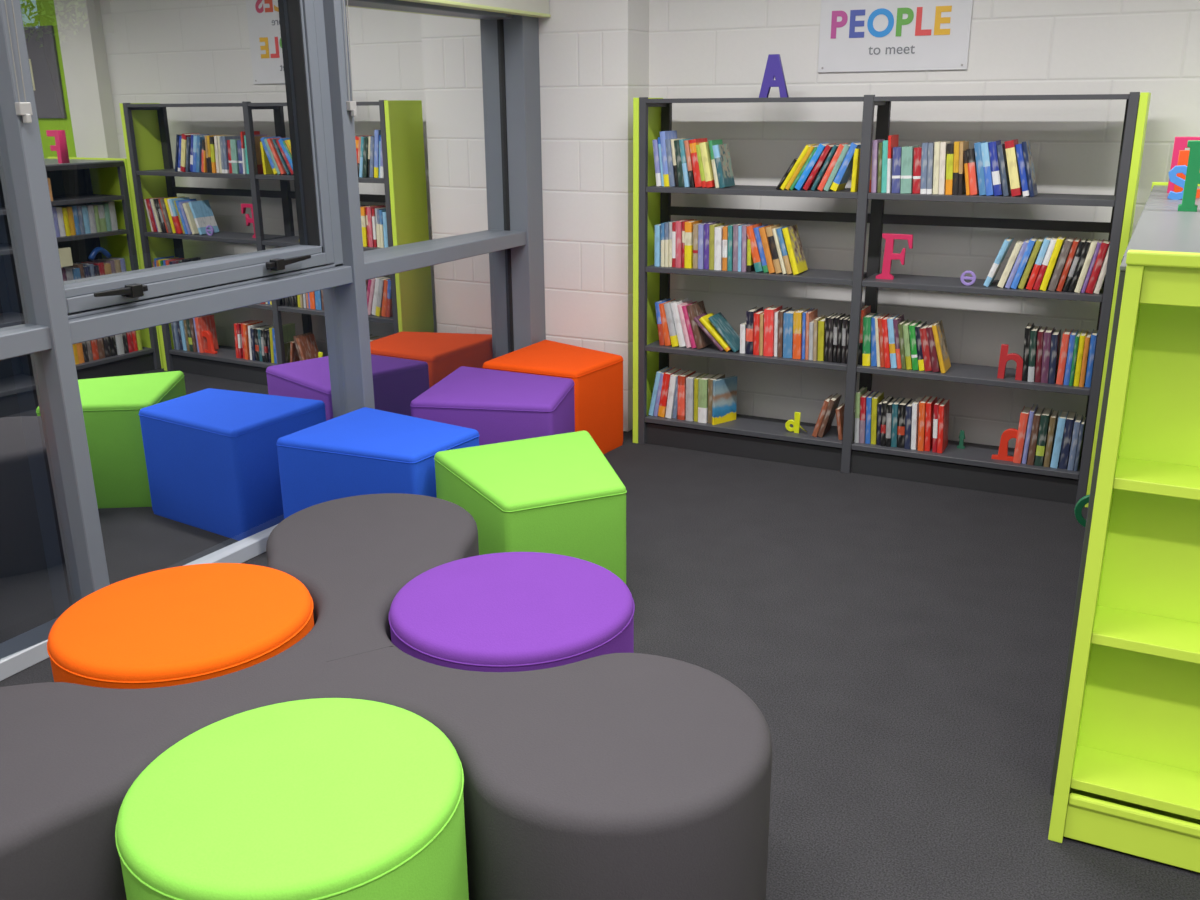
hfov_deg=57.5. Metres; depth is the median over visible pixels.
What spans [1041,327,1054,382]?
book
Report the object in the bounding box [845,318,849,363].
book
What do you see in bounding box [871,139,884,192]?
book
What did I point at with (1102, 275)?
book
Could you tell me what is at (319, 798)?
round pouffe
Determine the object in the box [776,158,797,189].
book
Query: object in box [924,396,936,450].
book
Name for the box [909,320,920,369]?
book
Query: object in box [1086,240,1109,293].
book
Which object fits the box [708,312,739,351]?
book
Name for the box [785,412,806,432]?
letter
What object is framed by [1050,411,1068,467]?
book
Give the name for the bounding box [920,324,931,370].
book
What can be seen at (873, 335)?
book
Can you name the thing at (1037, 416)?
book
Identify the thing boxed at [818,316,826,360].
book
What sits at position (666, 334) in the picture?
book
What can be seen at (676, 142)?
book
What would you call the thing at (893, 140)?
book
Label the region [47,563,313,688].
round pouffe
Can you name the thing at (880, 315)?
book
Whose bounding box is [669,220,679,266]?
book
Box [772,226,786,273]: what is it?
book
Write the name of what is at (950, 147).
book
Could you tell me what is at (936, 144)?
book
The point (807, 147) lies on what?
book
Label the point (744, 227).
book
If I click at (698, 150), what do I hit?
book
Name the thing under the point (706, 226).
book
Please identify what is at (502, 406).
stool
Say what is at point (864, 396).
book
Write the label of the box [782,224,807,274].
book
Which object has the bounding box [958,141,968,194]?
book
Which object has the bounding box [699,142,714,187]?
book
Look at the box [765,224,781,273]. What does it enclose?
book
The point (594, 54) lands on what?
wall pillar
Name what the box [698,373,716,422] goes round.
book
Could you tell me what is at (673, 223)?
book
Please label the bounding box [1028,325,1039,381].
book
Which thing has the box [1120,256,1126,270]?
countertop
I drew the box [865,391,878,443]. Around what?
book
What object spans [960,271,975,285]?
letter
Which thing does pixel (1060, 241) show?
book
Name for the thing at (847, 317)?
book
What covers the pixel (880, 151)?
book
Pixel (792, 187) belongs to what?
book
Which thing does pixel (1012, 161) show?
book
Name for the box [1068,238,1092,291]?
book
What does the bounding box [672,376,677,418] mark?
book
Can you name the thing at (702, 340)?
book
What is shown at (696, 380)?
book
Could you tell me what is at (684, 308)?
book
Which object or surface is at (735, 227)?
book
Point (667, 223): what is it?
book
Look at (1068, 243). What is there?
book
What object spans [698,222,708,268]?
book
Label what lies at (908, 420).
book
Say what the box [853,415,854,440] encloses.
book
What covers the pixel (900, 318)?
book
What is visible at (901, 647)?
floor
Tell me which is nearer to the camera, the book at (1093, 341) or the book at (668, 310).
the book at (1093, 341)
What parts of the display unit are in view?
panel, kick plate, rail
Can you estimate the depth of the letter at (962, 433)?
4.80 m
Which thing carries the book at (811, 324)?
on the bookcase at (972, 467)
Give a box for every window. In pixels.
[0,0,352,597]
[0,105,81,680]
[323,0,545,415]
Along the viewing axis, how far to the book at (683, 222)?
5.04 m
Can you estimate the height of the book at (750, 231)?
0.207 m
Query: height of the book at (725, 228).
0.196 m
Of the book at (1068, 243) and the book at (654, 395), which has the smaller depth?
the book at (1068, 243)
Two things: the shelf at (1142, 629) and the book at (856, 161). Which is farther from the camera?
the book at (856, 161)
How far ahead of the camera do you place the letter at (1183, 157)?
3.53 m
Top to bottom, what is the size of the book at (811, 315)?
0.209 m
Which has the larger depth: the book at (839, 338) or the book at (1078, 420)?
the book at (839, 338)
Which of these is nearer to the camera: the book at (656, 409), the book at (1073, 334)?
the book at (1073, 334)
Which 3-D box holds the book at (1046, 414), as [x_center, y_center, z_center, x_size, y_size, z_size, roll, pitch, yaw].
[1.863,-0.056,4.597,0.030,0.220,0.135,9,20,26]
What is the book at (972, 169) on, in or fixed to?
on the bookcase at (972, 467)
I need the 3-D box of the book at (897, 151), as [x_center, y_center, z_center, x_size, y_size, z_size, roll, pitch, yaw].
[1.252,-1.172,4.569,0.041,0.184,0.132,8,20,26]
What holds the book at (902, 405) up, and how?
on the bookcase at (972, 467)
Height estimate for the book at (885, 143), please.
0.210 m
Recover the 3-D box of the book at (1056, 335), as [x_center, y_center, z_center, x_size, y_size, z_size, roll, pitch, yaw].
[1.866,-0.385,4.489,0.032,0.203,0.139,8,20,26]
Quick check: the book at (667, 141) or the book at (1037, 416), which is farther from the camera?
the book at (667, 141)
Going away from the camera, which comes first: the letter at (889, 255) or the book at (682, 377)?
the letter at (889, 255)
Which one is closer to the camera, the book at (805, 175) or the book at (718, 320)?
the book at (805, 175)
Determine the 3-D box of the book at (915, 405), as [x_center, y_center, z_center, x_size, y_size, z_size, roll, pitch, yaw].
[1.401,-0.120,4.833,0.030,0.208,0.141,8,20,26]
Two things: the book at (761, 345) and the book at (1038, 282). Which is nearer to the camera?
the book at (1038, 282)
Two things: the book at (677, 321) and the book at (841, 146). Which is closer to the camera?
the book at (841, 146)
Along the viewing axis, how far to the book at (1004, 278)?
4.42 m
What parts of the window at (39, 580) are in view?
pane, rail, pane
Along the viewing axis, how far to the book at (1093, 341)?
4.38 m
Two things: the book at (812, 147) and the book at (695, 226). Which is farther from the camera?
the book at (695, 226)
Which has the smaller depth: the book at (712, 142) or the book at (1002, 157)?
the book at (1002, 157)
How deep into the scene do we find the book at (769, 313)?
4.96 m
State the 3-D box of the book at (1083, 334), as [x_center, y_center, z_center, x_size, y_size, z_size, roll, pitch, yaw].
[1.954,-0.375,4.449,0.020,0.207,0.141,9,20,26]
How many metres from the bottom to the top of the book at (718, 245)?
0.191 m
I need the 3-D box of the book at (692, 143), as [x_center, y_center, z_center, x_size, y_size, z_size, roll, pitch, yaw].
[0.459,-1.304,4.964,0.068,0.210,0.142,8,20,26]
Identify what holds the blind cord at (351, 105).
attached to the window at (439, 162)
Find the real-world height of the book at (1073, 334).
0.206 m
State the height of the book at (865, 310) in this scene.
0.243 m
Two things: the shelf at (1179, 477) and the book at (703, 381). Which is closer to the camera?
the shelf at (1179, 477)
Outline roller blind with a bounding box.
[401,0,550,17]
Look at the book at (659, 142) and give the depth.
4.98 m
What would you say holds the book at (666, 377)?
on the bookcase at (972, 467)
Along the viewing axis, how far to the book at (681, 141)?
4.92 m
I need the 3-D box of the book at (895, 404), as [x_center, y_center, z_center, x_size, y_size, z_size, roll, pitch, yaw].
[1.324,-0.124,4.867,0.032,0.196,0.136,8,20,26]
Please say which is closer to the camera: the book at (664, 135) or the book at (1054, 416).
the book at (1054, 416)
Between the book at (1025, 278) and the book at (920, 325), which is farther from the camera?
the book at (920, 325)
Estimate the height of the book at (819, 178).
0.191 m
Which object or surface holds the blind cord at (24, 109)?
attached to the window at (173, 170)
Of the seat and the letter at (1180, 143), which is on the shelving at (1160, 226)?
the letter at (1180, 143)
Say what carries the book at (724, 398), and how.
on the bookcase at (972, 467)
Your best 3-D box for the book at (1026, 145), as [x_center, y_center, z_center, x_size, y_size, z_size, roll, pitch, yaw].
[1.703,-1.116,4.335,0.066,0.211,0.129,8,20,26]
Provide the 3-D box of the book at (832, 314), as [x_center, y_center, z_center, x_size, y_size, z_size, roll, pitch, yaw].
[1.035,-0.507,4.905,0.023,0.196,0.142,8,20,26]
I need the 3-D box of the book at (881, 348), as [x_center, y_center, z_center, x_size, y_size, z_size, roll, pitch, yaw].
[1.248,-0.481,4.791,0.046,0.214,0.139,8,20,26]
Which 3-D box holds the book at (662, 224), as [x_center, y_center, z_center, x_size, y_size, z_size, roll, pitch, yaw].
[0.320,-0.969,5.133,0.017,0.198,0.137,8,19,26]
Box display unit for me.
[1048,250,1199,872]
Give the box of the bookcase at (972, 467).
[633,92,1150,507]
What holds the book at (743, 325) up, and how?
on the bookcase at (972, 467)
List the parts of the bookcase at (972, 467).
panel, shelf, shelf, shelf, shelf, shelf, shelf, shelf, shelf, shelf, shelf, panel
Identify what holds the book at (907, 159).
on the bookcase at (972, 467)
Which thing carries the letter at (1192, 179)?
on the shelving at (1160, 226)
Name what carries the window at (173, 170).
in the wall
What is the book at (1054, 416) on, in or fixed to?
on the bookcase at (972, 467)
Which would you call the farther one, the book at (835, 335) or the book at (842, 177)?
the book at (835, 335)
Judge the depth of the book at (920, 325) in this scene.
4.67 m
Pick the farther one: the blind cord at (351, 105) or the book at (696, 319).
the book at (696, 319)
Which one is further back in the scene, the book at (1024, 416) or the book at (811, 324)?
the book at (811, 324)
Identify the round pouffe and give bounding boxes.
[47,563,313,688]
[115,698,468,899]
[389,552,634,671]
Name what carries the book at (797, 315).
on the bookcase at (972, 467)
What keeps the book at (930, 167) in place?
on the bookcase at (972, 467)
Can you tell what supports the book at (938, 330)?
on the bookcase at (972, 467)
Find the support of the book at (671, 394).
on the bookcase at (972, 467)
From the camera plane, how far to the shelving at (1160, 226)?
2.53 m
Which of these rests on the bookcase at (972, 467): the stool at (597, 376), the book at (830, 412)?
the book at (830, 412)
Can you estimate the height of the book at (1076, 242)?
0.202 m
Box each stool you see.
[276,407,479,518]
[410,366,574,445]
[434,431,626,583]
[482,340,622,453]
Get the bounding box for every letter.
[759,54,788,97]
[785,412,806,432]
[876,233,912,279]
[957,430,964,448]
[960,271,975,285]
[991,428,1017,461]
[997,344,1022,380]
[1074,494,1089,526]
[1167,137,1199,192]
[1167,165,1186,199]
[1173,150,1199,197]
[1178,140,1199,211]
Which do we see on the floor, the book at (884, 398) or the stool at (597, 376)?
the stool at (597, 376)
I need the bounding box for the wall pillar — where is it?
[538,0,648,431]
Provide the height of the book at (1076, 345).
0.203 m
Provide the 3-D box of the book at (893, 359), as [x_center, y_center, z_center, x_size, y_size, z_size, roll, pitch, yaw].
[1.286,-0.475,4.768,0.056,0.215,0.128,8,20,26]
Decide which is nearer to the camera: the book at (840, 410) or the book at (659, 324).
the book at (840, 410)
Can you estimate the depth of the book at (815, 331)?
4.87 m
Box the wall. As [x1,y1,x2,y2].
[649,0,1199,447]
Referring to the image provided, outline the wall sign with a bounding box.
[818,0,972,72]
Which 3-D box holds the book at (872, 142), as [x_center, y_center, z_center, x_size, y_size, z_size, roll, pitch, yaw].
[1.158,-1.197,4.620,0.021,0.203,0.140,8,20,26]
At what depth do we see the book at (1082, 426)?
4.49 m
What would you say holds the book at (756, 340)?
on the bookcase at (972, 467)
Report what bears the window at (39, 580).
in the wall
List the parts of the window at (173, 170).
handle, pane, sash, frame, pane, rail, handle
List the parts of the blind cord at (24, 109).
cord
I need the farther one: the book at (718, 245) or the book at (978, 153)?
the book at (718, 245)
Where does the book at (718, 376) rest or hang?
on the bookcase at (972, 467)
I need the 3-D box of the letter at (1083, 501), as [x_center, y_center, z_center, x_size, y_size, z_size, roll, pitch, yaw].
[1.313,0.164,2.929,0.078,0.097,0.014,5,18,16]
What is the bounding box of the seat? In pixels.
[0,493,772,899]
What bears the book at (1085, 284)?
on the bookcase at (972, 467)
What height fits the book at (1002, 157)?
0.199 m
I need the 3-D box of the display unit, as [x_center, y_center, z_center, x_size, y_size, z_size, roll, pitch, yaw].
[1.377,0.277,2.190,0.762,1.322,0.188,8,20,26]
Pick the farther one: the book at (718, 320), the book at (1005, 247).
the book at (718, 320)
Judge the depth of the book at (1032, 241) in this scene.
4.39 m
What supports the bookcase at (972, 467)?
on the floor
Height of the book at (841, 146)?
0.195 m
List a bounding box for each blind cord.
[4,0,32,122]
[343,0,356,115]
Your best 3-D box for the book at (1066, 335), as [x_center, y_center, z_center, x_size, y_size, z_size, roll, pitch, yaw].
[1.898,-0.383,4.474,0.025,0.207,0.129,9,20,26]
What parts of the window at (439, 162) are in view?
pane, head rail, pane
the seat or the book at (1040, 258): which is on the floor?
the seat
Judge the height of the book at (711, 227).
0.200 m
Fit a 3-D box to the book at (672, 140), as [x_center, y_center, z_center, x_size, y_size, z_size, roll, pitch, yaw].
[0.368,-1.315,5.003,0.043,0.210,0.139,8,20,26]
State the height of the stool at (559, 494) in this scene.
0.455 m
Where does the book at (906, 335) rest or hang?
on the bookcase at (972, 467)
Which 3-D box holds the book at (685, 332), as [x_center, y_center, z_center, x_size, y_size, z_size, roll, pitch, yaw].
[0.424,-0.600,5.201,0.073,0.205,0.134,8,20,26]
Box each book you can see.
[649,366,669,415]
[652,139,661,185]
[654,368,671,415]
[655,224,660,265]
[655,298,670,344]
[658,137,663,185]
[658,367,680,416]
[659,299,674,345]
[660,130,676,186]
[661,221,670,266]
[664,299,680,346]
[665,138,680,186]
[665,220,675,266]
[665,370,685,418]
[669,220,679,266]
[671,138,685,186]
[671,298,688,346]
[672,222,675,266]
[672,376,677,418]
[674,140,684,186]
[676,219,690,267]
[677,300,692,347]
[677,370,695,419]
[679,138,694,186]
[682,219,696,267]
[682,301,696,347]
[684,140,694,186]
[685,219,701,267]
[686,300,712,348]
[686,372,703,420]
[689,138,707,186]
[693,222,705,268]
[693,313,723,350]
[694,373,706,421]
[696,144,705,187]
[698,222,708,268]
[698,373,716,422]
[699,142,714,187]
[699,312,731,351]
[704,221,719,268]
[708,139,722,187]
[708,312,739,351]
[708,373,724,423]
[709,222,723,269]
[712,144,734,187]
[712,376,736,424]
[714,225,726,269]
[722,224,731,270]
[727,223,738,270]
[733,222,747,270]
[738,223,748,271]
[740,322,745,352]
[741,223,755,271]
[746,306,762,353]
[747,223,762,271]
[747,239,754,271]
[753,224,768,272]
[753,309,763,354]
[759,224,774,272]
[759,312,763,355]
[763,305,781,355]
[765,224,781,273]
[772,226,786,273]
[774,308,783,356]
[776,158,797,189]
[776,225,792,273]
[777,307,791,356]
[780,144,815,189]
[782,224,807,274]
[783,308,798,357]
[785,144,818,189]
[790,147,816,189]
[793,308,809,358]
[795,142,828,189]
[802,308,814,358]
[803,143,835,189]
[805,309,817,359]
[809,320,813,359]
[811,144,839,190]
[812,395,832,436]
[813,315,825,360]
[818,143,847,190]
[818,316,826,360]
[818,393,841,437]
[824,144,850,190]
[824,313,837,361]
[828,314,838,361]
[830,141,860,190]
[833,313,844,362]
[836,403,844,439]
[837,315,848,362]
[841,315,849,362]
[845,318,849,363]
[851,148,860,191]
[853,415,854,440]
[854,387,866,442]
[858,305,870,364]
[859,390,872,442]
[862,312,877,365]
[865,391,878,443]
[869,142,872,191]
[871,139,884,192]
[871,313,883,365]
[871,391,883,443]
[875,313,884,366]
[877,142,882,192]
[877,397,885,444]
[878,313,888,366]
[880,396,892,445]
[881,140,887,192]
[881,315,891,367]
[886,398,897,446]
[887,135,898,192]
[887,314,898,367]
[891,397,903,446]
[892,146,901,192]
[893,314,903,368]
[897,398,911,447]
[898,319,907,368]
[900,145,918,192]
[903,320,913,369]
[905,399,914,448]
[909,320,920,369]
[911,396,923,449]
[912,147,921,193]
[915,321,926,370]
[918,396,930,450]
[920,142,932,193]
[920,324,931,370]
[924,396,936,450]
[926,323,939,371]
[927,142,933,193]
[932,320,950,372]
[932,398,943,452]
[933,141,944,193]
[937,399,949,452]
[939,141,951,193]
[945,143,953,194]
[952,141,963,194]
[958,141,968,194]
[963,151,969,194]
[966,148,978,194]
[974,141,985,195]
[981,141,993,195]
[984,236,1013,286]
[988,140,1002,195]
[997,144,1010,195]
[997,239,1023,287]
[1005,139,1022,195]
[1005,238,1028,287]
[1011,236,1038,288]
[1013,406,1031,462]
[1015,143,1029,196]
[1018,237,1043,288]
[1022,140,1037,196]
[1022,323,1033,380]
[1022,404,1037,463]
[1026,235,1052,289]
[1027,408,1043,464]
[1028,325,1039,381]
[1033,236,1057,289]
[1034,408,1051,465]
[1035,326,1046,381]
[1040,235,1065,290]
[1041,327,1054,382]
[1044,410,1058,466]
[1048,237,1074,290]
[1048,329,1060,383]
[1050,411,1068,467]
[1056,237,1080,291]
[1056,329,1071,384]
[1059,412,1075,468]
[1063,238,1086,291]
[1064,329,1077,384]
[1067,414,1082,470]
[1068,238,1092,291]
[1069,331,1081,385]
[1073,330,1087,385]
[1074,238,1098,292]
[1074,416,1086,470]
[1079,331,1091,386]
[1081,239,1103,292]
[1085,329,1097,386]
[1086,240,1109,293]
[1094,245,1109,293]
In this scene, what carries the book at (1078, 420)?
on the bookcase at (972, 467)
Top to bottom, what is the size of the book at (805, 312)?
0.209 m
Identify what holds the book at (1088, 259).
on the bookcase at (972, 467)
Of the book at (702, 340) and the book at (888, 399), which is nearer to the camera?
the book at (888, 399)
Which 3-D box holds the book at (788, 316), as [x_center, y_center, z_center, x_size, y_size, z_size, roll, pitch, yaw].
[0.875,-0.532,4.976,0.042,0.203,0.138,7,19,26]
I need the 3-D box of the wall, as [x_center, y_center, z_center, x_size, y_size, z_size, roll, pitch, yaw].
[1.259,-1.413,4.915,3.900,2.900,0.150,8,20,26]
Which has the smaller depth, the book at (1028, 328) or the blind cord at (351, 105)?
the blind cord at (351, 105)
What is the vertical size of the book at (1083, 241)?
0.201 m
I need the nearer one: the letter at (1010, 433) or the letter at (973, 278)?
the letter at (973, 278)
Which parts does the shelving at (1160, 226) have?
panel, panel, panel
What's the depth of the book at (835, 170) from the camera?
4.62 m
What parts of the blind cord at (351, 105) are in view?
cord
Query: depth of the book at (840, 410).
4.94 m
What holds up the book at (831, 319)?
on the bookcase at (972, 467)
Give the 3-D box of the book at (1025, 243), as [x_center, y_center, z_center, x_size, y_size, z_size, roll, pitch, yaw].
[1.702,-0.759,4.448,0.072,0.190,0.129,8,20,26]
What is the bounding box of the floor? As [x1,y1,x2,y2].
[0,429,1199,899]
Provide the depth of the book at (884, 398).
4.85 m
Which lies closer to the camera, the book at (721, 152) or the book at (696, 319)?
the book at (721, 152)
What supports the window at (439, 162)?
in the wall
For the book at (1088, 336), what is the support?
on the bookcase at (972, 467)
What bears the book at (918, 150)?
on the bookcase at (972, 467)
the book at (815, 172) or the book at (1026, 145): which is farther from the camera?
the book at (815, 172)
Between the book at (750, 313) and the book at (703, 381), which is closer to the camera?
the book at (750, 313)
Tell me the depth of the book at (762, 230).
4.85 m
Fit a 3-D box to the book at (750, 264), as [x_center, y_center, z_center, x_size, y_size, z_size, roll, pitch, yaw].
[0.698,-0.889,4.961,0.017,0.145,0.140,7,19,26]
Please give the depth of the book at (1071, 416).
4.51 m
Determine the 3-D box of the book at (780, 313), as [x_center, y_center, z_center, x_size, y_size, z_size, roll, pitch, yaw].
[0.843,-0.539,4.994,0.021,0.207,0.141,7,19,26]
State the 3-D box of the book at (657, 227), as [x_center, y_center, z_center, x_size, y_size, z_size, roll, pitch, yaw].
[0.295,-0.967,5.145,0.025,0.189,0.136,8,20,26]
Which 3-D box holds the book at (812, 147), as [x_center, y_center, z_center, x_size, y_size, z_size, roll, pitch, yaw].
[0.886,-1.228,4.749,0.121,0.188,0.137,8,20,26]
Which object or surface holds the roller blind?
attached to the window at (439, 162)
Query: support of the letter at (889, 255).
on the bookcase at (972, 467)
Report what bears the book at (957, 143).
on the bookcase at (972, 467)
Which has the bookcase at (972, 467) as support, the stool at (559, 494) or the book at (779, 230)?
the book at (779, 230)
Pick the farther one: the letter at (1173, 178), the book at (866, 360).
the book at (866, 360)
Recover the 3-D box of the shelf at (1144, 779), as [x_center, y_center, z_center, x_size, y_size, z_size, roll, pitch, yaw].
[1.385,0.764,2.340,0.688,0.024,0.152,8,20,26]
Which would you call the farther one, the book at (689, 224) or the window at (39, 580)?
the book at (689, 224)
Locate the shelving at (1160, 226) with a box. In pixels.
[1049,182,1199,794]
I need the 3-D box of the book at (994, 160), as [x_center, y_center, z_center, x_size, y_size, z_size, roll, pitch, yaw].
[1.598,-1.134,4.399,0.072,0.210,0.137,8,20,26]
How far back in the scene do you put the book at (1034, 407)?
4.57 m
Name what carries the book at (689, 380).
on the bookcase at (972, 467)
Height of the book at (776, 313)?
0.200 m
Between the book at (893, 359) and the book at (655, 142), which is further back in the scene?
the book at (655, 142)
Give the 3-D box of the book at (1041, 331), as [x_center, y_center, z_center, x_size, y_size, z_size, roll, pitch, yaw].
[1.819,-0.396,4.513,0.031,0.210,0.136,8,20,26]
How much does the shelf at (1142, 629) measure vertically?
0.024 m
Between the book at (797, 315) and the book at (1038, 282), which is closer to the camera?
the book at (1038, 282)
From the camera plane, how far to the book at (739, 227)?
4.91 m
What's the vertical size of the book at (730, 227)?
0.202 m
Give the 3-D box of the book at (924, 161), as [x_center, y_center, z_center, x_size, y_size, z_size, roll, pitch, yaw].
[1.349,-1.163,4.510,0.032,0.202,0.132,8,20,26]
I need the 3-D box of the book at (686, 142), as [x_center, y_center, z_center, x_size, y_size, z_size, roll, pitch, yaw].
[0.428,-1.303,4.969,0.053,0.205,0.129,8,20,26]
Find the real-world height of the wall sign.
0.639 m
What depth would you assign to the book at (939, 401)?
4.73 m
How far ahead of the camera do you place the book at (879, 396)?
4.86 m
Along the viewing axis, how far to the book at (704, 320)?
5.08 m
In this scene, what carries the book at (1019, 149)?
on the bookcase at (972, 467)
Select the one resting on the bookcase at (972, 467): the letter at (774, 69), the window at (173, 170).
the letter at (774, 69)
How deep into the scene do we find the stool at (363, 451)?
3.93 m
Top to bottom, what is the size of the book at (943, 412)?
0.211 m
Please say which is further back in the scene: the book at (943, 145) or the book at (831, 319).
the book at (831, 319)
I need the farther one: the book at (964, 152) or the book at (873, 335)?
the book at (873, 335)
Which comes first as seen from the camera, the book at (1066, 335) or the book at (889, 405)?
the book at (1066, 335)
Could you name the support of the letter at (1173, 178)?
on the shelving at (1160, 226)
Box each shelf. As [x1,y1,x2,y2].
[1070,745,1199,819]
[1091,606,1199,663]
[1113,457,1199,499]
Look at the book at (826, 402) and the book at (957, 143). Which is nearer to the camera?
the book at (957, 143)
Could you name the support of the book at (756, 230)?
on the bookcase at (972, 467)
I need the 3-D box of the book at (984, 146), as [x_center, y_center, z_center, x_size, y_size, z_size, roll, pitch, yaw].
[1.568,-1.134,4.404,0.067,0.207,0.134,8,20,26]
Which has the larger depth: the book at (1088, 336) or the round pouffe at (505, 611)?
the book at (1088, 336)
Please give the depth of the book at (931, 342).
4.64 m
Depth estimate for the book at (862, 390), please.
4.88 m
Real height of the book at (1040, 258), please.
0.206 m
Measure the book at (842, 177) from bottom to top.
0.201 m
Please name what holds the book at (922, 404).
on the bookcase at (972, 467)
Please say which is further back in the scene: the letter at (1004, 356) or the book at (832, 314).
the book at (832, 314)
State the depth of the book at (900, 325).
4.70 m
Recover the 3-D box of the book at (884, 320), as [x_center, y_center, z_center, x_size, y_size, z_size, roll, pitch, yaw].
[1.262,-0.476,4.776,0.052,0.213,0.130,8,20,26]

